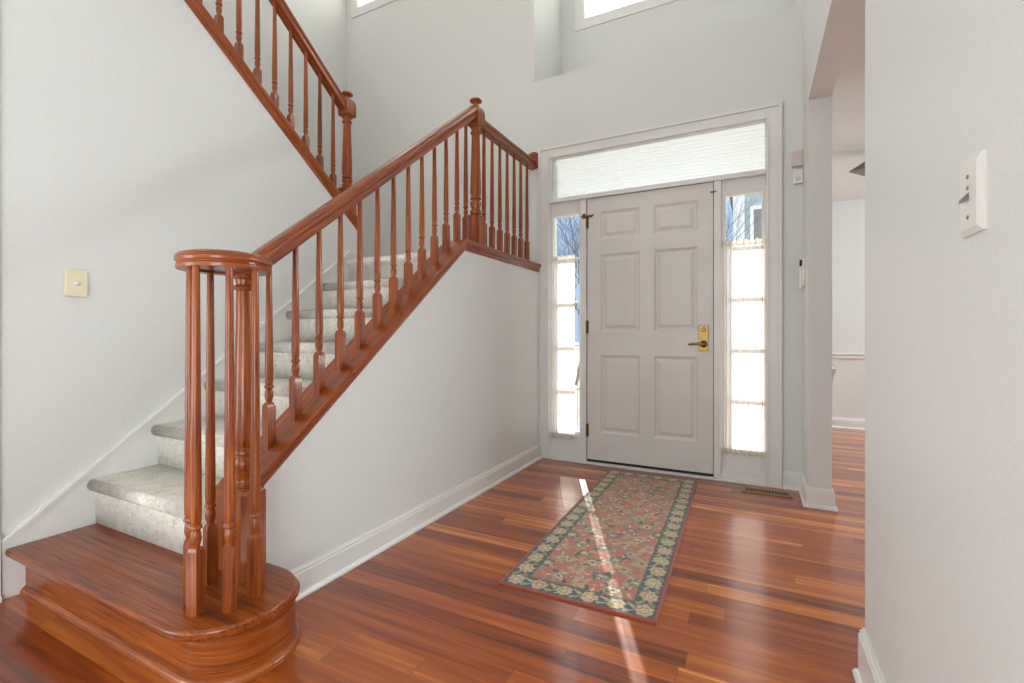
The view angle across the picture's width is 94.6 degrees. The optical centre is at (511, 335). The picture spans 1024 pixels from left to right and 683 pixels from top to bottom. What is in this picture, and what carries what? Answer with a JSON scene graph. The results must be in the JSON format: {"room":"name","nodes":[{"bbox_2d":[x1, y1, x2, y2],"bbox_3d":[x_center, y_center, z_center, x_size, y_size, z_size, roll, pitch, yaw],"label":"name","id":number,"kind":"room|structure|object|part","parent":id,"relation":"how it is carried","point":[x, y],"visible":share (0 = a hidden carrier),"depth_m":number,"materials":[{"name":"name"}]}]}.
{"room":"entrance hall","nodes":[
{"label":"entrance hall","id":0,"kind":"room"},
{"bbox_2d":[0,0,356,537],"bbox_3d":[-1.586,-0.516,2.622,0.140,3.020,1.820,0,0,27],"label":"wall","id":1,"kind":"structure","parent":0,"point":[130,140],"depth_m":2.08,"materials":[{"name":"paint"}]},
{"bbox_2d":[64,269,87,296],"bbox_3d":[-1.821,-0.219,1.976,0.027,0.113,0.074,0,0,27],"label":"dimmer switch","id":2,"kind":"object","parent":1,"relation":"attached to","point":[75,281],"visible":1,"depth_m":1.97,"materials":[{"name":"beige plastic"}]},
{"bbox_2d":[1,249,356,599],"bbox_3d":[-1.511,0.184,2.586,0.026,1.620,1.815,0,0,27],"label":"trim","id":3,"kind":"structure","parent":1,"relation":"attached to","point":[72,507],"depth_m":2.07,"materials":[{"name":"white paint"}]},
{"bbox_2d":[184,0,356,229],"bbox_3d":[-1.560,-1.872,2.662,0.180,2.252,1.736,0,0,27],"label":"stair railing","id":4,"kind":"object","parent":1,"relation":"attached to","point":[346,107],"visible":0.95,"depth_m":2.97,"materials":[{"name":"brown wood"}]},
{"bbox_3d":[-1.577,-2.297,2.628,0.075,0.065,2.172,0,-38,27],"label":"handrail","id":5,"kind":"part","parent":4,"relation":"part of","materials":[{"name":"brown wood"}]},
{"bbox_3d":[-1.186,-1.247,3.396,0.089,1.003,0.089,0,0,27],"label":"newel post","id":6,"kind":"part","parent":4,"relation":"part of","materials":[{"name":"brown wood"}]},
{"bbox_2d":[203,0,346,188],"bbox_3d":[-3.414,-1.706,1.679,0.200,5.400,7.200,0,0,27],"label":"wall","id":7,"kind":"structure","parent":0,"point":[324,22],"depth_m":4.37,"materials":[{"name":"paint"}]},
{"bbox_2d":[264,250,538,570],"bbox_3d":[-0.381,0.229,2.794,0.131,1.530,2.458,0,0,27],"label":"wall","id":8,"kind":"structure","parent":0,"point":[451,397],"depth_m":2.49,"materials":[{"name":"paint"}]},
{"bbox_2d":[290,444,541,601],"bbox_3d":[-0.305,0.936,2.771,0.026,0.115,2.370,0,0,27],"label":"baseboard","id":9,"kind":"structure","parent":8,"relation":"attached to","point":[314,574],"depth_m":2.28,"materials":[{"name":"white paint"}]},
{"bbox_2d":[466,120,540,271],"bbox_3d":[-0.082,-1.010,3.381,0.180,0.998,1.140,0,0,27],"label":"landing railing","id":10,"kind":"object","parent":8,"relation":"on","point":[530,161],"visible":0.97,"depth_m":3.41,"materials":[{"name":"brown wood"}]},
{"bbox_3d":[-0.093,-0.545,3.361,0.180,0.067,1.094,0,0,27],"label":"floor rail","id":11,"kind":"part","parent":10,"relation":"part of","materials":[{"name":"brown wood"}]},
{"bbox_3d":[-0.027,-1.402,3.490,0.075,0.069,0.853,0,0,27],"label":"handrail","id":12,"kind":"part","parent":10,"relation":"part of","materials":[{"name":"brown wood"}]},
{"bbox_2d":[0,408,864,682],"bbox_3d":[0.211,1.054,1.302,8.900,0.120,9.820,0,0,27],"label":"floor","id":13,"kind":"structure","parent":0,"point":[761,588],"depth_m":1.69,"materials":[{"name":"brown wood"}]},
{"bbox_2d":[5,523,300,682],"bbox_3d":[-1.264,0.899,1.677,1.254,0.190,0.404,0,0,27],"label":"step","id":14,"kind":"structure","parent":13,"relation":"on","point":[124,591],"depth_m":1.48,"materials":[{"name":"brown wood"}]},
{"bbox_3d":[-1.260,0.981,1.698,1.242,0.026,0.362,0,0,27],"label":"moulding","id":15,"kind":"part","parent":14,"relation":"part of","materials":[{"name":"brown wood"}]},
{"bbox_2d":[87,251,429,553],"bbox_3d":[-1.375,0.136,3.224,2.000,1.336,2.566,0,0,27],"label":"carpeted stairs","id":16,"kind":"structure","parent":14,"relation":"on","point":[145,503],"depth_m":2.17,"materials":[{"name":"carpet"}]},
{"bbox_3d":[-1.261,0.843,1.698,1.240,0.016,0.358,0,0,27],"label":"cove moulding","id":17,"kind":"part","parent":14,"relation":"part of","materials":[{"name":"brown wood"}]},
{"bbox_2d":[173,97,484,616],"bbox_3d":[-0.567,-0.360,2.229,0.362,2.368,1.904,0,0,27],"label":"stair railing","id":18,"kind":"object","parent":14,"relation":"on","point":[234,533],"visible":1,"depth_m":1.66,"materials":[{"name":"brown wood"}]},
{"bbox_3d":[-0.895,0.302,1.582,0.089,1.004,0.089,0,0,27],"label":"newel post","id":19,"kind":"part","parent":18,"relation":"part of","materials":[{"name":"brown wood"}]},
{"bbox_3d":[-0.607,-0.839,2.331,0.094,0.109,2.041,0,38,27],"label":"handrail","id":20,"kind":"part","parent":18,"relation":"part of","materials":[{"name":"brown wood"}]},
{"bbox_3d":[-0.237,-1.055,3.079,0.089,0.978,0.089,0,0,27],"label":"newel post","id":21,"kind":"part","parent":18,"relation":"part of","materials":[{"name":"brown wood"}]},
{"bbox_2d":[499,470,697,624],"bbox_3d":[0.606,0.990,2.549,0.611,0.008,1.762,0,0,26],"label":"runner rug","id":22,"kind":"object","parent":13,"relation":"on","point":[615,551],"visible":1,"depth_m":2.19,"materials":[{"name":"fabric"}]},
{"bbox_2d":[741,486,792,498],"bbox_3d":[1.614,0.991,2.994,0.285,0.006,0.120,0,0,27],"label":"floor vent","id":23,"kind":"object","parent":13,"relation":"in","point":[785,494],"visible":1,"depth_m":2.99,"materials":[{"name":"beige metal"}]},
{"bbox_2d":[347,0,802,472],"bbox_3d":[0.090,-1.706,4.018,4.320,5.400,0.150,0,0,27],"label":"wall","id":24,"kind":"structure","parent":0,"point":[413,66],"depth_m":3.93,"materials":[{"name":"paint"}]},
{"bbox_2d":[351,0,395,18],"bbox_3d":[-1.158,-3.758,4.563,1.070,1.065,0.011,0,0,27],"label":"window","id":25,"kind":"structure","parent":24,"relation":"in","point":[356,11],"depth_m":4.71,"materials":[{"name":"white paint"}]},
{"bbox_2d":[359,0,372,5],"bbox_3d":[-1.143,-3.759,4.592,0.898,0.894,0.046,0,0,27],"label":"slat blind","id":26,"kind":"object","parent":25,"relation":"attached to","point":[362,2],"visible":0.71,"depth_m":4.76,"materials":[{"name":"white plastic"}]},
{"bbox_2d":[550,200,580,459],"bbox_3d":[0.438,-0.046,3.788,0.260,2.051,0.060,0,0,27],"label":"window","id":27,"kind":"structure","parent":24,"relation":"in","point":[566,448],"depth_m":3.75,"materials":[{"name":"white paint"}]},
{"bbox_2d":[550,255,580,440],"bbox_3d":[0.424,0.092,3.755,0.256,1.464,0.042,0,0,27],"label":"sheer curtain","id":28,"kind":"object","parent":27,"relation":"hanging from","point":[563,267],"visible":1,"depth_m":3.76,"materials":[{"name":"white fabric"}]},
{"bbox_2d":[581,181,715,476],"bbox_3d":[0.977,-0.046,3.476,0.972,2.050,0.110,0,0,27],"label":"door","id":29,"kind":"structure","parent":24,"relation":"in","point":[650,321],"depth_m":3.46,"materials":[{"name":"paint"}]},
{"bbox_3d":[1.294,0.058,3.287,0.122,0.051,0.060,0,0,27],"label":"lever handle","id":30,"kind":"part","parent":29,"relation":"part of","materials":[{"name":"gold metal"}]},
{"bbox_3d":[1.339,0.017,3.300,0.064,0.182,0.007,0,0,27],"label":"lock plate","id":31,"kind":"part","parent":29,"relation":"part of","materials":[{"name":"gold metal"}]},
{"bbox_2d":[548,457,766,486],"bbox_3d":[1.021,0.987,3.526,1.549,0.015,0.180,0,0,27],"label":"trim","id":32,"kind":"structure","parent":24,"relation":"attached to","point":[551,458],"depth_m":3.40,"materials":[{"name":"white paint"}]},
{"bbox_2d":[549,119,766,483],"bbox_3d":[1.026,-0.263,3.535,1.561,2.485,0.160,0,0,27],"label":"trim","id":33,"kind":"structure","parent":24,"relation":"attached to","point":[717,184],"depth_m":3.58,"materials":[{"name":"white paint"}]},
{"bbox_2d":[550,121,765,198],"bbox_3d":[1.002,-1.263,3.488,1.537,0.318,0.027,0,0,27],"label":"window","id":34,"kind":"structure","parent":24,"relation":"in","point":[757,123],"depth_m":3.49,"materials":[{"name":"white paint"}]},
{"bbox_2d":[553,123,764,198],"bbox_3d":[1.010,-1.273,3.505,1.560,0.338,0.004,0,0,27],"label":"pleated shade","id":35,"kind":"object","parent":34,"relation":"attached to","point":[742,149],"visible":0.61,"depth_m":3.45,"materials":[{"name":"white fabric"}]},
{"bbox_2d":[550,172,765,203],"bbox_3d":[0.988,-1.073,3.462,1.537,0.014,0.010,0,0,27],"label":"trim","id":36,"kind":"structure","parent":24,"relation":"attached to","point":[761,173],"depth_m":3.40,"materials":[{"name":"white paint"}]},
{"bbox_2d":[538,102,781,488],"bbox_3d":[0.988,-0.262,3.461,1.725,2.512,0.028,0,0,27],"label":"trim","id":37,"kind":"structure","parent":24,"relation":"attached to","point":[772,112],"depth_m":3.18,"materials":[{"name":"white paint"}]},
{"bbox_2d":[721,175,765,482],"bbox_3d":[1.572,-0.046,3.210,0.269,2.051,0.060,0,0,27],"label":"window","id":38,"kind":"structure","parent":24,"relation":"in","point":[735,467],"depth_m":3.19,"materials":[{"name":"white paint"}]},
{"bbox_2d":[719,236,768,457],"bbox_3d":[1.560,0.079,3.175,0.314,1.462,0.043,0,0,27],"label":"sheer curtain","id":39,"kind":"object","parent":38,"relation":"hanging from","point":[743,264],"visible":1,"depth_m":3.17,"materials":[{"name":"white fabric"}]},
{"bbox_2d":[792,149,802,167],"bbox_3d":[1.830,-1.136,3.026,0.062,0.104,0.038,0,0,27],"label":"door chime","id":40,"kind":"object","parent":24,"relation":"attached to","point":[797,155],"visible":1,"depth_m":3.01,"materials":[{"name":"beige plastic"}]},
{"bbox_2d":[793,169,802,184],"bbox_3d":[1.834,-1.019,3.027,0.053,0.090,0.032,0,0,27],"label":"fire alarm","id":41,"kind":"object","parent":24,"relation":"attached to","point":[797,174],"visible":1,"depth_m":3.02,"materials":[{"name":"white plastic"}]},
{"bbox_2d":[541,0,799,79],"bbox_3d":[1.232,-3.191,3.857,2.140,2.430,0.600,0,0,27],"label":"wall","id":42,"kind":"structure","parent":0,"point":[564,50],"depth_m":4.10,"materials":[{"name":"paint"}]},
{"bbox_2d":[574,0,677,31],"bbox_3d":[1.309,-3.556,4.014,1.635,1.470,0.011,0,0,27],"label":"window","id":43,"kind":"structure","parent":42,"relation":"in","point":[580,23],"depth_m":4.23,"materials":[{"name":"white paint"}]},
{"bbox_2d":[584,0,642,18],"bbox_3d":[1.323,-3.556,4.043,1.463,1.299,0.046,0,0,27],"label":"slat blind","id":44,"kind":"object","parent":43,"relation":"attached to","point":[591,7],"visible":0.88,"depth_m":4.29,"materials":[{"name":"white plastic"}]},
{"bbox_2d":[832,417,864,429],"bbox_3d":[4.123,0.936,3.411,3.442,0.115,2.430,0,0,27],"label":"baseboard","id":45,"kind":"structure","parent":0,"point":[837,422],"depth_m":5.03,"materials":[{"name":"white paint"}]},
{"bbox_2d":[832,199,864,418],"bbox_3d":[4.755,-0.286,4.548,3.750,2.560,0.170,0,0,27],"label":"wall","id":46,"kind":"structure","parent":0,"point":[848,217],"depth_m":5.04,"materials":[{"name":"paint"}]},
{"bbox_2d":[832,353,864,358],"bbox_3d":[4.669,0.219,4.482,3.442,0.060,0.026,0,0,27],"label":"trim","id":47,"kind":"structure","parent":46,"relation":"attached to","point":[834,355],"depth_m":5.03,"materials":[{"name":"white paint"}]},
{"bbox_2d":[832,0,864,201],"bbox_3d":[3.519,-1.506,1.990,3.630,0.120,5.850,0,0,27],"label":"ceiling","id":48,"kind":"structure","parent":0,"point":[848,96],"depth_m":3.17,"materials":[{"name":"paint"}]},
{"bbox_2d":[849,162,864,175],"bbox_3d":[2.889,-1.368,3.652,0.339,0.154,0.339,0,0,-26],"label":"pendant lamp","id":49,"kind":"object","parent":48,"relation":"hanging from","point":[860,169],"visible":0.02,"depth_m":3.74,"materials":[{"name":"grey metal"}]},
{"bbox_2d":[803,0,1023,682],"bbox_3d":[0.318,-1.706,-0.139,0.116,5.400,7.050,0,0,27],"label":"wall","id":50,"kind":"structure","parent":0,"point":[944,79],"depth_m":0.86,"materials":[{"name":"paint"}]},
{"bbox_2d":[799,258,804,289],"bbox_3d":[1.821,-0.386,2.970,0.028,0.190,0.085,0,0,27],"label":"light switch","id":51,"kind":"object","parent":50,"relation":"attached to","point":[801,262],"visible":1,"depth_m":2.95,"materials":[{"name":"white plastic"}]},
{"bbox_3d":[1.828,-0.393,2.967,0.012,0.175,0.085,0,0,27],"label":"wall plate","id":52,"kind":"part","parent":51,"relation":"part of","materials":[{"name":"white plastic"}]},
{"bbox_2d":[782,470,837,511],"bbox_3d":[1.835,0.936,2.937,0.257,0.115,0.491,0,0,27],"label":"baseboard","id":53,"kind":"structure","parent":50,"relation":"attached to","point":[811,497],"depth_m":2.73,"materials":[{"name":"white paint"}]},
{"bbox_2d":[852,627,885,682],"bbox_3d":[0.546,0.919,0.308,0.168,0.150,2.353,0,0,27],"label":"baseboard","id":54,"kind":"structure","parent":50,"relation":"attached to","point":[868,671],"depth_m":1.29,"materials":[{"name":"white paint"}]},
{"bbox_2d":[959,149,986,238],"bbox_3d":[0.665,-0.203,0.689,0.017,0.110,0.076,0,0,27],"label":"light switch","id":55,"kind":"object","parent":50,"relation":"attached to","point":[973,175],"visible":1,"depth_m":0.67,"materials":[{"name":"white plastic"}]},
{"bbox_3d":[2.538,-0.286,4.218,0.116,2.560,2.430,0,0,27],"label":"wall","id":56,"kind":"structure","parent":0,"visible":0},
{"bbox_2d":[832,367,836,378],"bbox_3d":[2.497,0.219,3.981,0.026,0.060,2.850,0,0,27],"label":"trim","id":57,"kind":"structure","parent":56,"relation":"attached to","point":[834,370],"depth_m":2.71,"materials":[{"name":"white paint"}]},
{"bbox_3d":[-2.949,-0.516,-0.068,0.154,3.020,4.210,0,0,27],"label":"wall","id":58,"kind":"structure","parent":0,"visible":0},
{"bbox_2d":[0,537,1,602],"bbox_3d":[-2.154,0.869,1.295,0.026,0.250,1.060,0,0,27],"label":"baseboard","id":59,"kind":"structure","parent":58,"relation":"attached to","point":[0,537],"depth_m":1.76,"materials":[{"name":"white paint"}]},
{"label":"outside","id":60,"kind":"structure","parent":0,"visible":0},
{"bbox_2d":[574,342,578,407],"bbox_3d":[21.048,1.469,43.850,120.000,0.150,89.840,0,0,27],"label":"ground","id":61,"kind":"structure","parent":60,"point":[575,347],"depth_m":19.44,"materials":[{"name":"white"}]},
{"bbox_2d":[557,216,578,311],"bbox_3d":[2.461,-2.917,18.391,5.279,8.680,4.482,0,0,27],"label":"bare tree","id":62,"kind":"object","parent":61,"relation":"on","point":[569,218],"visible":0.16,"depth_m":17.74,"materials":[{"name":"brown plant"}]},
{"bbox_2d":[557,215,578,384],"bbox_3d":[2.411,-1.914,13.371,3.927,6.675,2.936,0,0,13],"label":"bare tree","id":63,"kind":"object","parent":61,"relation":"on","point":[576,229],"visible":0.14,"depth_m":13.48,"materials":[{"name":"brown plant"}]},
{"bbox_2d":[726,194,761,240],"bbox_3d":[4.466,-1.402,10.213,2.236,5.640,3.446,0,0,38],"label":"bare tree","id":64,"kind":"object","parent":61,"relation":"on","point":[737,217],"visible":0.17,"depth_m":10.15,"materials":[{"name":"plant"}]},
{"bbox_2d":[730,193,761,240],"bbox_3d":[10.939,-2.881,12.996,9.000,8.650,7.000,0,0,27],"label":"house","id":65,"kind":"structure","parent":61,"relation":"on","point":[758,229],"depth_m":12.10,"materials":[{"name":"white"}]},
{"bbox_3d":[6.576,-2.656,11.835,0.920,1.100,0.030,0,0,27],"label":"pane","id":66,"kind":"part","parent":65,"relation":"part of","materials":[{"name":"grey glass"}]}
]}

